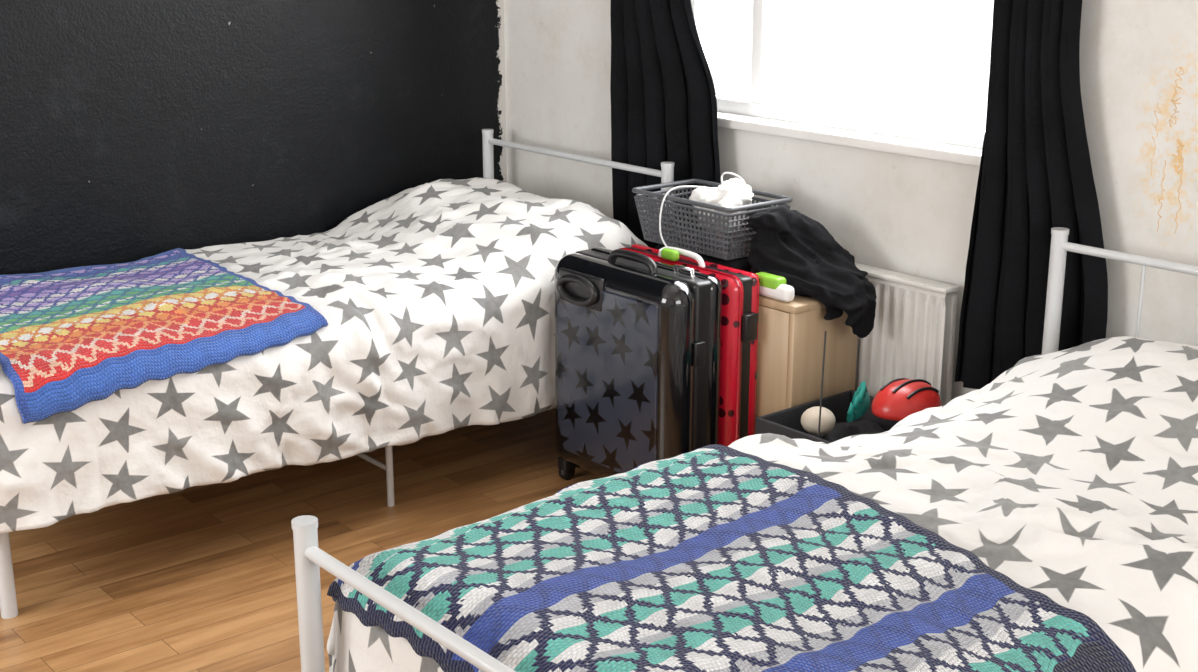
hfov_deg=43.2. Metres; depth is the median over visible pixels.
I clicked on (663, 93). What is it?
curtain
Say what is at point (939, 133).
frame
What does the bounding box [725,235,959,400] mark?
radiator
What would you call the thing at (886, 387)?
vent
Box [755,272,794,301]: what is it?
spray bottle
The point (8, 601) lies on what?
bed
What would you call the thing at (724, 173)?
cable
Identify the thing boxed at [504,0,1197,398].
wall
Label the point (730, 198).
cloth
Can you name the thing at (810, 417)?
ball
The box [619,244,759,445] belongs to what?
suitcase
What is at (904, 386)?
vent
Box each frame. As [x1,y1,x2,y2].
[691,0,706,56]
[716,95,984,148]
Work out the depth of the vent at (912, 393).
3.54 m
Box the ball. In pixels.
[801,406,835,434]
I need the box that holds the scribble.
[1151,67,1183,233]
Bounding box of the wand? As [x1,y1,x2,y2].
[818,331,826,437]
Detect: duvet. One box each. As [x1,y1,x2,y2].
[0,176,648,532]
[326,334,1197,671]
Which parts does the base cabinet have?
door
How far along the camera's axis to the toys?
3.73 m
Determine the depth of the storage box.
3.75 m
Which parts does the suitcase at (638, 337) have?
grip handle, handle plate, panel, handle, trolley handle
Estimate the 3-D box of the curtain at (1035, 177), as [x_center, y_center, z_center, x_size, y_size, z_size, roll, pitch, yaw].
[1.012,-0.729,3.326,0.054,1.840,0.425,-13,20,-38]
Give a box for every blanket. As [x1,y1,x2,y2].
[0,250,327,423]
[327,445,1136,671]
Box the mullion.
[750,0,775,102]
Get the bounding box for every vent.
[880,378,906,390]
[892,379,930,392]
[906,387,938,399]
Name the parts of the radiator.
panel, panel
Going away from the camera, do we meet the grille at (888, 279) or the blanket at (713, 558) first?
the blanket at (713, 558)
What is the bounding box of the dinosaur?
[847,381,869,422]
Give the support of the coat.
on the base cabinet
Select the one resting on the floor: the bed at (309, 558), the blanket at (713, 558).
the bed at (309, 558)
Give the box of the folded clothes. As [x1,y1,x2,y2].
[656,244,749,271]
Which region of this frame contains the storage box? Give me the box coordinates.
[755,390,899,443]
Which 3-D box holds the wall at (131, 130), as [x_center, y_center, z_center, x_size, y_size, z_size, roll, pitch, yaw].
[-2.034,-0.767,3.739,4.300,2.450,0.200,-13,20,-38]
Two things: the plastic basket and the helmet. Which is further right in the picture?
the helmet
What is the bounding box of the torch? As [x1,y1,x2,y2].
[659,248,678,260]
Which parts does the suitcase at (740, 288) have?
handle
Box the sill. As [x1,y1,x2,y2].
[717,111,981,166]
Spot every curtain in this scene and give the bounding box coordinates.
[610,0,720,247]
[954,0,1107,388]
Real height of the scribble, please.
0.357 m
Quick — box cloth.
[692,180,753,234]
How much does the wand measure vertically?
0.272 m
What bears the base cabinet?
on the floor
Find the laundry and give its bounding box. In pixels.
[674,197,764,236]
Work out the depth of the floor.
3.69 m
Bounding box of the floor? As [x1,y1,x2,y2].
[0,408,599,671]
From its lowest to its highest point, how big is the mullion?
1.080 m
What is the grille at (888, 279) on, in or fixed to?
attached to the radiator
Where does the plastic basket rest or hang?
on the folded clothes
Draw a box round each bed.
[0,129,673,618]
[291,227,1197,671]
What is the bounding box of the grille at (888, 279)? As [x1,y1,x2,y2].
[725,235,959,293]
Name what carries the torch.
on the suitcase at (740, 288)
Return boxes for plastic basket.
[632,179,792,259]
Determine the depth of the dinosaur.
3.63 m
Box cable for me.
[659,172,745,245]
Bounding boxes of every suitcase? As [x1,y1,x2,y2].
[554,247,721,479]
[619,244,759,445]
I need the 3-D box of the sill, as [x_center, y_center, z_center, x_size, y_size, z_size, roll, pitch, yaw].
[0.629,-0.535,4.030,0.120,0.028,1.258,-13,20,-38]
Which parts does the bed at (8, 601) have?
foot post, leg, head post, head post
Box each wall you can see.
[0,0,506,274]
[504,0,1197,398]
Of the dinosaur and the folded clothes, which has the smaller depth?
the dinosaur
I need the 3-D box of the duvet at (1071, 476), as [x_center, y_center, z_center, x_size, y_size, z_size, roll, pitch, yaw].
[0.588,0.464,2.532,1.861,0.628,1.100,-13,20,-38]
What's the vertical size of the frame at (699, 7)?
1.080 m
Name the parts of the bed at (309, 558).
foot post, head post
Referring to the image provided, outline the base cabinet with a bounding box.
[756,294,856,416]
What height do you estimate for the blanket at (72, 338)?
0.147 m
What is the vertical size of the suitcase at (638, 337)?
0.668 m
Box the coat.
[747,207,877,336]
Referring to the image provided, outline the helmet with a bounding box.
[871,378,940,420]
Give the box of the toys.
[809,419,880,442]
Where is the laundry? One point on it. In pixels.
(689, 198)
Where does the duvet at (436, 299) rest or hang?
on the bed at (8, 601)

